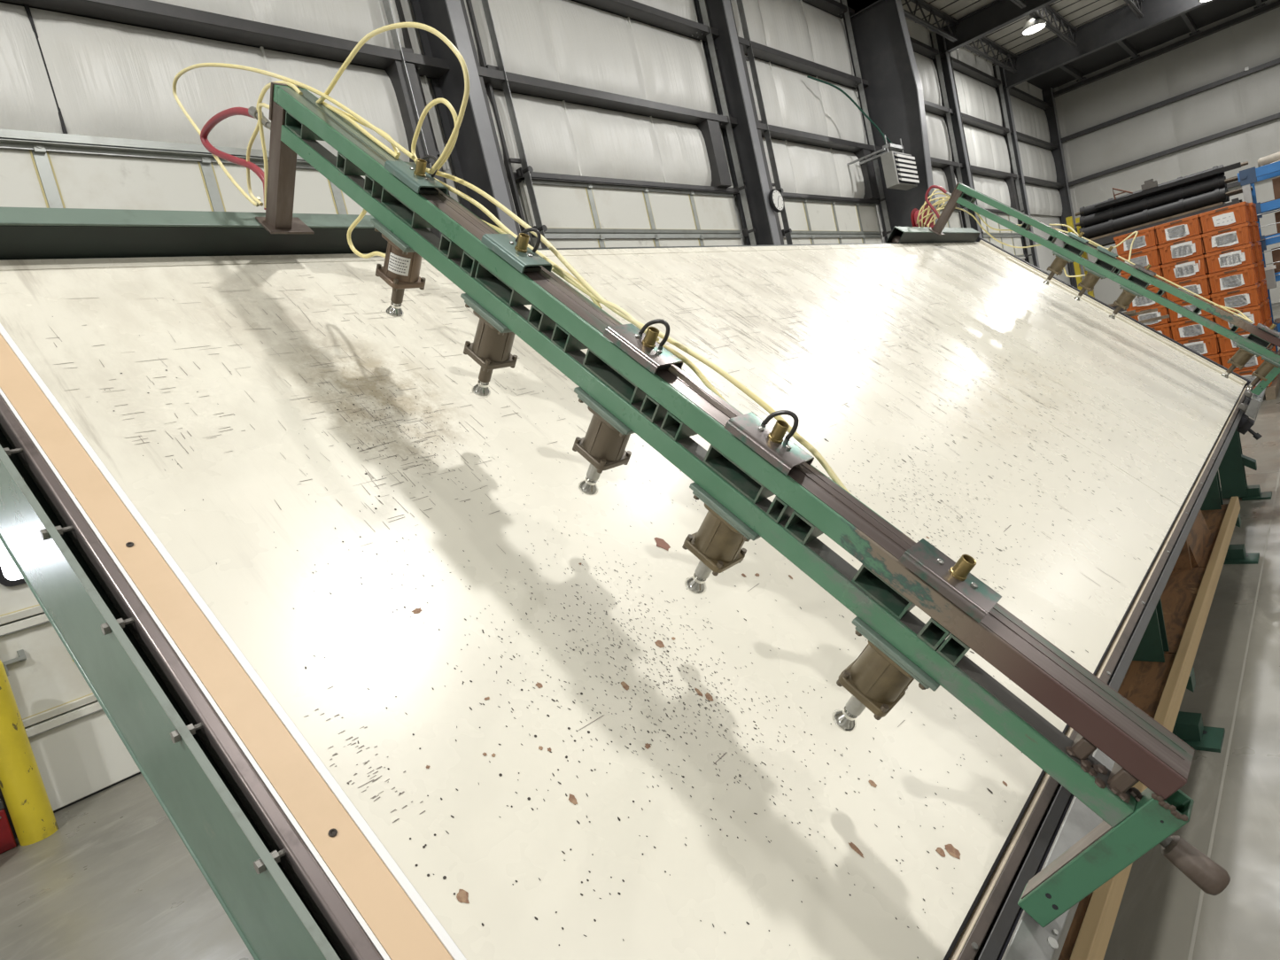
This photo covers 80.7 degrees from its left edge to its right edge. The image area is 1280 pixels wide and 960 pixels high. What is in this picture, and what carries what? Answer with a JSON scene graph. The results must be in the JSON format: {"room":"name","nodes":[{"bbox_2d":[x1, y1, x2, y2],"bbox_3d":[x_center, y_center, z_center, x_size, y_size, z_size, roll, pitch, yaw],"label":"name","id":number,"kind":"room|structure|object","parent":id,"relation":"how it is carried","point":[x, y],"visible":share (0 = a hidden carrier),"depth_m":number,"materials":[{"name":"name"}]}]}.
{"room":"workspace","nodes":[
{"label":"workspace","id":0,"kind":"room"},
{"bbox_2d":[0,0,1086,838],"bbox_3d":[-0.385,-3.904,8.662,1.520,9.300,45.800,-8,8,43],"label":"wall","id":1,"kind":"structure","parent":0,"point":[627,89],"depth_m":8.91,"materials":[{"name":"metal"}]},
{"bbox_2d":[0,0,449,813],"bbox_3d":[-3.334,-2.372,5.757,0.310,8.300,4.368,-8,8,43],"label":"door","id":2,"kind":"structure","parent":1,"relation":"in","point":[79,755],"depth_m":5.03,"materials":[{"name":"white metal"}]},
{"bbox_2d":[465,0,757,248],"bbox_3d":[0.105,-3.601,9.551,0.310,8.300,4.476,-8,8,43],"label":"door","id":3,"kind":"structure","parent":1,"relation":"in","point":[569,211],"depth_m":9.14,"materials":[{"name":"white metal"}]},
{"bbox_2d":[768,188,784,212],"bbox_3d":[2.002,-4.087,11.019,0.050,0.340,0.340,-8,8,43],"label":"wall clock","id":4,"kind":"object","parent":1,"relation":"attached to","point":[776,198],"visible":1,"depth_m":10.98,"materials":[{"name":"white plastic"}]},
{"bbox_2d":[729,0,892,244],"bbox_3d":[3.370,-4.768,13.153,0.310,8.300,4.196,-8,8,43],"label":"door","id":5,"kind":"structure","parent":1,"relation":"in","point":[804,219],"depth_m":13.04,"materials":[{"name":"white metal"}]},
{"bbox_2d":[806,75,919,190],"bbox_3d":[3.926,-6.117,13.345,0.948,2.015,2.028,-8,8,43],"label":"heater","id":6,"kind":"object","parent":1,"relation":"attached to","point":[898,167],"visible":0.99,"depth_m":13.38,"materials":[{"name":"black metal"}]},
{"bbox_2d":[930,31,970,228],"bbox_3d":[6.342,-5.830,16.431,0.310,8.300,4.296,-8,8,43],"label":"door","id":7,"kind":"structure","parent":1,"relation":"in","point":[954,221],"depth_m":17.55,"materials":[{"name":"white metal"}]},
{"bbox_2d":[948,52,1033,264],"bbox_3d":[9.411,-6.927,19.817,0.310,8.300,4.296,-8,8,43],"label":"door","id":8,"kind":"structure","parent":1,"relation":"in","point":[1009,237],"depth_m":20.73,"materials":[{"name":"white metal"}]},
{"bbox_2d":[0,305,1279,959],"bbox_3d":[9.755,-0.513,0.569,26.600,0.202,45.800,-8,8,43],"label":"floor","id":9,"kind":"structure","parent":0,"point":[116,880],"depth_m":3.22,"materials":[{"name":"concrete"}]},
{"bbox_2d":[0,798,16,853],"bbox_3d":[-3.760,2.022,4.345,0.173,0.290,0.192,-8,8,43],"label":"toolbox","id":10,"kind":"object","parent":9,"relation":"on","point":[7,841],"visible":1,"depth_m":4.36,"materials":[{"name":"red paint"}]},
{"bbox_2d":[0,659,58,845],"bbox_3d":[-3.685,1.571,4.405,0.184,1.116,0.183,-8,8,43],"label":"bollard","id":11,"kind":"object","parent":9,"relation":"on","point":[22,787],"visible":1,"depth_m":4.37,"materials":[{"name":"yellow metal"}]},
{"bbox_2d":[0,237,1272,959],"bbox_3d":[1.489,-0.303,3.631,2.111,2.536,7.045,-7,9,45],"label":"table","id":12,"kind":"object","parent":9,"relation":"on","point":[359,621],"visible":0.89,"depth_m":1.44,"materials":[{"name":"beige laminate"}]},
{"bbox_2d":[0,206,387,259],"bbox_3d":[-1.275,-0.610,1.943,0.158,0.162,1.420,-8,8,43],"label":"metal beam","id":13,"kind":"structure","parent":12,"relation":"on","point":[26,233],"depth_m":1.93,"materials":[{"name":"metal"}]},
{"bbox_2d":[885,226,980,243],"bbox_3d":[2.334,-1.899,5.924,0.158,0.162,1.630,-8,8,43],"label":"carriage","id":14,"kind":"object","parent":12,"relation":"on","point":[900,235],"visible":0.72,"depth_m":5.67,"materials":[{"name":"grey metal"}]},
{"bbox_2d":[997,748,1115,959],"bbox_3d":[0.718,0.713,1.287,0.148,0.275,0.940,-8,8,43],"label":"carriage","id":15,"kind":"object","parent":12,"relation":"attached to","point":[1027,940],"visible":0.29,"depth_m":1.18,"materials":[{"name":"metal"}]},
{"bbox_2d":[172,22,1230,927],"bbox_3d":[-0.364,-0.327,1.674,2.436,2.173,0.126,-8,8,43],"label":"bridge","id":16,"kind":"object","parent":15,"relation":"on","point":[631,382],"visible":1,"depth_m":1.24,"materials":[{"name":"metal"}]},
{"bbox_2d":[388,255,408,273],"bbox_3d":[-0.562,-0.502,1.754,0.032,0.031,0.028,41,37,25],"label":"print","id":17,"kind":"object","parent":16,"relation":"attached to","point":[398,264],"depth_m":1.75,"materials":[{"name":"grey paper"}]},
{"bbox_2d":[1236,380,1268,440],"bbox_3d":[3.990,-0.457,4.897,0.148,0.275,0.760,-8,8,43],"label":"carriage","id":18,"kind":"object","parent":12,"relation":"attached to","point":[1254,403],"visible":0.87,"depth_m":4.66,"materials":[{"name":"metal"}]},
{"bbox_2d":[916,182,1279,395],"bbox_3d":[2.984,-1.370,5.225,0.491,1.904,2.234,-18,7,-35],"label":"bridge","id":19,"kind":"object","parent":18,"relation":"on","point":[1106,266],"visible":0.98,"depth_m":5.00,"materials":[{"name":"metal"}]},
{"bbox_2d":[910,204,933,227],"bbox_3d":[2.337,-2.045,6.200,0.160,0.404,0.230,-8,8,43],"label":"hose reel","id":20,"kind":"object","parent":19,"relation":"attached to","point":[915,212],"visible":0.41,"depth_m":6.14,"materials":[{"name":"red paint"}]},
{"bbox_2d":[1123,308,1169,323],"bbox_3d":[4.926,-1.056,8.171,1.524,1.457,1.100,-8,8,43],"label":"pallet","id":21,"kind":"object","parent":9,"relation":"on","point":[1133,313],"visible":0.06,"depth_m":7.64,"materials":[{"name":"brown wood"}]},
{"bbox_2d":[1065,197,1242,311],"bbox_3d":[7.671,-2.739,11.037,2.010,2.850,0.720,-8,8,43],"label":"rack","id":22,"kind":"object","parent":9,"relation":"on","point":[1107,239],"visible":0.24,"depth_m":10.93,"materials":[{"name":"metal"}]},
{"bbox_2d":[1078,187,1242,239],"bbox_3d":[7.341,-3.786,10.691,2.070,0.191,0.194,-8,8,43],"label":"roller","id":23,"kind":"object","parent":22,"relation":"on","point":[1217,196],"visible":0.83,"depth_m":10.63,"materials":[{"name":"brown metal"}]},
{"bbox_2d":[1075,175,1238,227],"bbox_3d":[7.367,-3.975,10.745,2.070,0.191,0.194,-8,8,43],"label":"roller","id":24,"kind":"object","parent":23,"relation":"on","point":[1209,185],"visible":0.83,"depth_m":10.70,"materials":[{"name":"black rubber"}]},
{"bbox_2d":[1074,161,1248,217],"bbox_3d":[7.396,-4.152,10.800,2.070,0.162,0.164,-8,8,43],"label":"roller","id":25,"kind":"object","parent":24,"relation":"on","point":[1089,210],"visible":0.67,"depth_m":10.85,"materials":[{"name":"brown metal"}]},
{"bbox_2d":[1093,162,1241,209],"bbox_3d":[7.376,-4.120,10.606,1.700,0.070,0.100,-8,8,43],"label":"bar","id":26,"kind":"object","parent":24,"relation":"on","point":[1232,166],"visible":1,"depth_m":10.50,"materials":[{"name":"black metal"}]},
{"bbox_2d":[1112,178,1157,199],"bbox_3d":[7.105,-4.208,10.824,0.532,0.173,0.100,-8,8,43],"label":"bracket","id":27,"kind":"object","parent":26,"relation":"on","point":[1148,184],"visible":1,"depth_m":10.70,"materials":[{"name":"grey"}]},
{"bbox_2d":[1088,186,1251,239],"bbox_3d":[7.472,-3.832,10.835,2.070,0.191,0.194,-8,8,43],"label":"roller","id":28,"kind":"object","parent":22,"relation":"on","point":[1251,186],"visible":0.11,"depth_m":10.54,"materials":[{"name":"black rubber"}]},
{"bbox_2d":[1223,186,1252,202],"bbox_3d":[7.603,-3.879,10.979,2.070,0.191,0.194,-8,8,43],"label":"roller","id":29,"kind":"object","parent":22,"relation":"on","point":[1252,187],"visible":0.05,"depth_m":10.41,"materials":[{"name":"brown metal"}]},
{"bbox_2d":[1237,161,1279,352],"bbox_3d":[9.398,-2.887,9.120,3.060,2.750,1.016,-8,8,43],"label":"rack","id":30,"kind":"object","parent":9,"relation":"on","point":[1247,177],"visible":0.43,"depth_m":9.64,"materials":[{"name":"blue metal"}]},
{"bbox_2d":[1257,151,1279,167],"bbox_3d":[8.724,-4.241,9.213,1.821,0.200,0.450,-8,8,43],"label":"tarp","id":31,"kind":"object","parent":30,"relation":"on","point":[1274,158],"visible":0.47,"depth_m":9.70,"materials":[{"name":"white plastic"}]},
{"bbox_2d":[1264,264,1276,289],"bbox_3d":[7.993,-2.579,9.683,0.300,0.280,0.114,-8,8,43],"label":"control box","id":32,"kind":"object","parent":30,"relation":"attached to","point":[1269,271],"visible":0.27,"depth_m":9.59,"materials":[{"name":"grey metal"}]},
{"bbox_2d":[1264,264,1276,271],"bbox_3d":[7.967,-2.696,9.672,0.300,0.040,0.110,-8,8,43],"label":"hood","id":33,"kind":"object","parent":32,"relation":"attached to","point":[1268,268],"depth_m":9.57,"materials":[{"name":"white"}]},
{"bbox_2d":[1271,247,1279,271],"bbox_3d":[8.666,-2.955,9.759,0.700,0.302,0.644,-8,8,43],"label":"carton","id":34,"kind":"object","parent":30,"relation":"on","point":[1276,254],"visible":0.9,"depth_m":9.74,"materials":[{"name":"cardboard"}]},
{"bbox_2d":[1272,177,1279,199],"bbox_3d":[8.554,-3.820,9.580,0.750,0.262,0.644,-8,8,43],"label":"carton","id":35,"kind":"object","parent":30,"relation":"on","point":[1276,182],"visible":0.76,"depth_m":9.59,"materials":[{"name":"cardboard"}]},
{"bbox_2d":[1274,211,1279,232],"bbox_3d":[8.626,-3.409,9.649,0.720,0.262,0.644,-8,8,43],"label":"carton","id":36,"kind":"object","parent":30,"relation":"on","point":[1276,214],"visible":0.78,"depth_m":9.65,"materials":[{"name":"cardboard"}]},
{"bbox_2d":[1264,372,1279,400],"bbox_3d":[7.283,-1.094,9.617,1.340,0.145,1.320,-8,8,43],"label":"pallet","id":37,"kind":"object","parent":9,"relation":"on","point":[1271,392],"visible":0.13,"depth_m":8.74,"materials":[{"name":"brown wood"}]},
{"bbox_2d":[1234,368,1272,388],"bbox_3d":[7.320,-1.244,9.063,0.427,0.236,0.604,-8,8,43],"label":"tote","id":38,"kind":"object","parent":37,"relation":"on","point":[1247,374],"visible":0.09,"depth_m":8.83,"materials":[{"name":"plastic"}]},
{"bbox_2d":[1219,345,1269,372],"bbox_3d":[7.269,-1.474,9.042,0.427,0.236,0.604,-8,8,43],"label":"tote","id":39,"kind":"object","parent":38,"relation":"on","point":[1254,362],"visible":0.3,"depth_m":8.85,"materials":[{"name":"plastic"}]},
{"bbox_2d":[1217,321,1265,353],"bbox_3d":[7.212,-1.702,9.014,0.427,0.236,0.604,-8,8,43],"label":"tote","id":40,"kind":"object","parent":39,"relation":"on","point":[1227,345],"visible":0.27,"depth_m":8.89,"materials":[{"name":"plastic"}]},
{"bbox_2d":[1213,302,1264,333],"bbox_3d":[7.148,-1.927,8.978,0.427,0.236,0.604,-8,8,43],"label":"tote","id":41,"kind":"object","parent":40,"relation":"on","point":[1255,314],"visible":0.52,"depth_m":8.70,"materials":[{"name":"plastic"}]},
{"bbox_2d":[1210,282,1262,311],"bbox_3d":[7.094,-2.156,8.954,0.427,0.236,0.604,-8,8,43],"label":"tote","id":42,"kind":"object","parent":41,"relation":"on","point":[1251,296],"visible":0.94,"depth_m":8.72,"materials":[{"name":"plastic"}]},
{"bbox_2d":[1207,263,1259,294],"bbox_3d":[7.039,-2.385,8.928,0.427,0.236,0.604,-8,8,43],"label":"tote","id":43,"kind":"object","parent":42,"relation":"on","point":[1247,275],"visible":0.96,"depth_m":8.71,"materials":[{"name":"plastic"}]},
{"bbox_2d":[1204,243,1256,274],"bbox_3d":[6.985,-2.614,8.903,0.427,0.236,0.604,-8,8,43],"label":"tote","id":44,"kind":"object","parent":43,"relation":"on","point":[1241,256],"visible":1,"depth_m":8.69,"materials":[{"name":"plastic"}]},
{"bbox_2d":[1201,222,1253,254],"bbox_3d":[6.931,-2.843,8.879,0.427,0.236,0.604,-8,8,43],"label":"tote","id":45,"kind":"object","parent":44,"relation":"on","point":[1240,235],"visible":1,"depth_m":8.67,"materials":[{"name":"plastic"}]},
{"bbox_2d":[1198,201,1250,233],"bbox_3d":[6.878,-3.072,8.854,0.427,0.236,0.604,-8,8,43],"label":"tote","id":46,"kind":"object","parent":45,"relation":"on","point":[1238,213],"visible":1,"depth_m":8.64,"materials":[{"name":"plastic"}]},
{"bbox_3d":[7.755,-1.395,9.499,0.427,0.236,0.604,-8,8,43],"label":"tote","id":47,"kind":"object","parent":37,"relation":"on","visible":0},
{"bbox_3d":[7.701,-1.624,9.474,0.427,0.236,0.604,-8,8,43],"label":"tote","id":48,"kind":"object","parent":47,"relation":"on","visible":0},
{"bbox_2d":[1265,317,1272,327],"bbox_3d":[7.646,-1.853,9.449,0.427,0.236,0.604,-8,8,43],"label":"tote","id":49,"kind":"object","parent":48,"relation":"on","point":[1268,323],"visible":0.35,"depth_m":9.13,"materials":[{"name":"plastic"}]},
{"bbox_2d":[1261,298,1271,321],"bbox_3d":[7.592,-2.082,9.424,0.427,0.236,0.604,-8,8,43],"label":"tote","id":50,"kind":"object","parent":49,"relation":"on","point":[1266,305],"visible":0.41,"depth_m":9.11,"materials":[{"name":"plastic"}]},
{"bbox_2d":[1260,279,1268,302],"bbox_3d":[7.538,-2.310,9.399,0.427,0.236,0.604,-8,8,43],"label":"tote","id":51,"kind":"object","parent":50,"relation":"on","point":[1263,284],"visible":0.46,"depth_m":9.08,"materials":[{"name":"plastic"}]},
{"bbox_2d":[1257,261,1265,282],"bbox_3d":[7.484,-2.539,9.374,0.427,0.236,0.604,-8,8,43],"label":"tote","id":52,"kind":"object","parent":51,"relation":"on","point":[1260,265],"visible":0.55,"depth_m":9.06,"materials":[{"name":"plastic"}]},
{"bbox_2d":[1254,241,1263,263],"bbox_3d":[7.430,-2.768,9.349,0.427,0.236,0.604,-8,8,43],"label":"tote","id":53,"kind":"object","parent":52,"relation":"on","point":[1258,245],"visible":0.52,"depth_m":9.03,"materials":[{"name":"plastic"}]},
{"bbox_2d":[1251,222,1260,243],"bbox_3d":[7.375,-2.997,9.324,0.427,0.236,0.604,-8,8,43],"label":"tote","id":54,"kind":"object","parent":53,"relation":"on","point":[1254,226],"visible":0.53,"depth_m":9.00,"materials":[{"name":"plastic"}]},
{"bbox_2d":[1248,202,1257,223],"bbox_3d":[7.321,-3.226,9.299,0.427,0.236,0.604,-8,8,43],"label":"tote","id":55,"kind":"object","parent":54,"relation":"on","point":[1252,205],"visible":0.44,"depth_m":8.98,"materials":[{"name":"plastic"}]},
{"bbox_3d":[7.010,-1.203,9.360,0.427,0.236,0.604,-8,8,43],"label":"tote","id":56,"kind":"object","parent":37,"relation":"on","visible":0},
{"bbox_2d":[1204,351,1222,365],"bbox_3d":[6.945,-1.428,9.323,0.427,0.236,0.604,-8,8,43],"label":"tote","id":57,"kind":"object","parent":56,"relation":"on","point":[1216,358],"visible":0.17,"depth_m":9.00,"materials":[{"name":"plastic"}]},
{"bbox_2d":[1178,333,1220,356],"bbox_3d":[6.896,-1.659,9.304,0.427,0.236,0.604,-8,8,43],"label":"tote","id":58,"kind":"object","parent":57,"relation":"on","point":[1208,345],"visible":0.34,"depth_m":9.04,"materials":[{"name":"plastic"}]},
{"bbox_2d":[1169,314,1217,341],"bbox_3d":[6.833,-1.885,9.271,0.427,0.236,0.604,-8,8,43],"label":"tote","id":59,"kind":"object","parent":58,"relation":"on","point":[1182,330],"visible":0.67,"depth_m":9.08,"materials":[{"name":"plastic"}]},
{"bbox_2d":[1168,294,1212,323],"bbox_3d":[6.784,-2.116,9.252,0.427,0.236,0.604,-8,8,43],"label":"tote","id":60,"kind":"object","parent":59,"relation":"on","point":[1175,316],"visible":0.34,"depth_m":9.06,"materials":[{"name":"plastic"}]},
{"bbox_2d":[1165,274,1211,302],"bbox_3d":[6.737,-2.347,9.234,0.427,0.236,0.604,-8,8,43],"label":"tote","id":61,"kind":"object","parent":60,"relation":"on","point":[1200,285],"visible":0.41,"depth_m":8.97,"materials":[{"name":"plastic"}]},
{"bbox_2d":[1160,255,1209,283],"bbox_3d":[6.685,-2.577,9.212,0.427,0.236,0.604,-8,8,43],"label":"tote","id":62,"kind":"object","parent":61,"relation":"on","point":[1196,267],"visible":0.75,"depth_m":8.99,"materials":[{"name":"plastic"}]},
{"bbox_2d":[1157,234,1206,264],"bbox_3d":[6.625,-2.803,9.179,0.427,0.236,0.604,-8,8,43],"label":"tote","id":63,"kind":"object","parent":62,"relation":"on","point":[1194,246],"visible":0.86,"depth_m":8.96,"materials":[{"name":"plastic"}]},
{"bbox_2d":[1154,214,1202,245],"bbox_3d":[6.566,-3.030,9.149,0.427,0.236,0.604,-8,8,43],"label":"tote","id":64,"kind":"object","parent":63,"relation":"on","point":[1189,227],"visible":0.77,"depth_m":8.93,"materials":[{"name":"plastic"}]},
{"bbox_3d":[6.689,-1.159,9.645,0.427,0.236,0.604,-8,8,43],"label":"tote","id":65,"kind":"object","parent":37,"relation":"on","visible":0},
{"bbox_3d":[6.641,-1.390,9.628,0.427,0.236,0.604,-8,8,43],"label":"tote","id":66,"kind":"object","parent":65,"relation":"on","visible":0},
{"bbox_3d":[6.587,-1.619,9.603,0.427,0.236,0.604,-8,8,43],"label":"tote","id":67,"kind":"object","parent":66,"relation":"on","visible":0},
{"bbox_2d":[1149,322,1173,340],"bbox_3d":[6.532,-1.847,9.576,0.427,0.236,0.604,-8,8,43],"label":"tote","id":68,"kind":"object","parent":67,"relation":"on","point":[1166,329],"visible":0.19,"depth_m":9.26,"materials":[{"name":"plastic"}]},
{"bbox_2d":[1131,305,1171,326],"bbox_3d":[6.476,-2.075,9.547,0.427,0.236,0.604,-8,8,43],"label":"tote","id":69,"kind":"object","parent":68,"relation":"on","point":[1162,310],"visible":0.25,"depth_m":9.28,"materials":[{"name":"plastic"}]},
{"bbox_2d":[1126,287,1167,311],"bbox_3d":[6.420,-2.304,9.523,0.427,0.236,0.604,-8,8,43],"label":"tote","id":70,"kind":"object","parent":69,"relation":"on","point":[1143,302],"visible":0.34,"depth_m":9.32,"materials":[{"name":"plastic"}]},
{"bbox_2d":[1120,265,1164,288],"bbox_3d":[6.362,-2.531,9.494,0.427,0.236,0.604,-8,8,43],"label":"tote","id":71,"kind":"object","parent":70,"relation":"on","point":[1158,270],"visible":0.23,"depth_m":9.18,"materials":[{"name":"plastic"}]},
{"bbox_2d":[1116,246,1162,275],"bbox_3d":[6.308,-2.760,9.467,0.427,0.236,0.604,-8,8,43],"label":"tote","id":72,"kind":"object","parent":71,"relation":"on","point":[1152,256],"visible":0.56,"depth_m":9.20,"materials":[{"name":"plastic"}]},
{"bbox_2d":[1113,226,1159,255],"bbox_3d":[6.259,-2.990,9.448,0.427,0.236,0.604,-8,8,43],"label":"tote","id":73,"kind":"object","parent":72,"relation":"on","point":[1146,238],"visible":0.77,"depth_m":9.21,"materials":[{"name":"plastic"}]},
{"bbox_2d":[846,0,1267,91],"bbox_3d":[7.866,-8.488,-0.303,26.600,0.915,45.800,-8,8,43],"label":"ceiling","id":74,"kind":"structure","parent":0,"point":[1080,38],"depth_m":19.03,"materials":[{"name":"metal"}]},
{"bbox_2d":[1020,11,1047,35],"bbox_3d":[8.873,-10.540,17.080,0.530,0.642,0.530,-8,8,43],"label":"lamp","id":75,"kind":"object","parent":74,"relation":"hanging from","point":[1032,25],"visible":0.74,"depth_m":17.00,"materials":[{"name":"metal"}]},
{"bbox_2d":[1045,0,1279,312],"bbox_3d":[23.534,-10.398,16.246,26.300,9.300,0.600,-8,8,43],"label":"wall","id":76,"kind":"structure","parent":0,"point":[1208,98],"depth_m":22.57,"materials":[{"name":"metal"}]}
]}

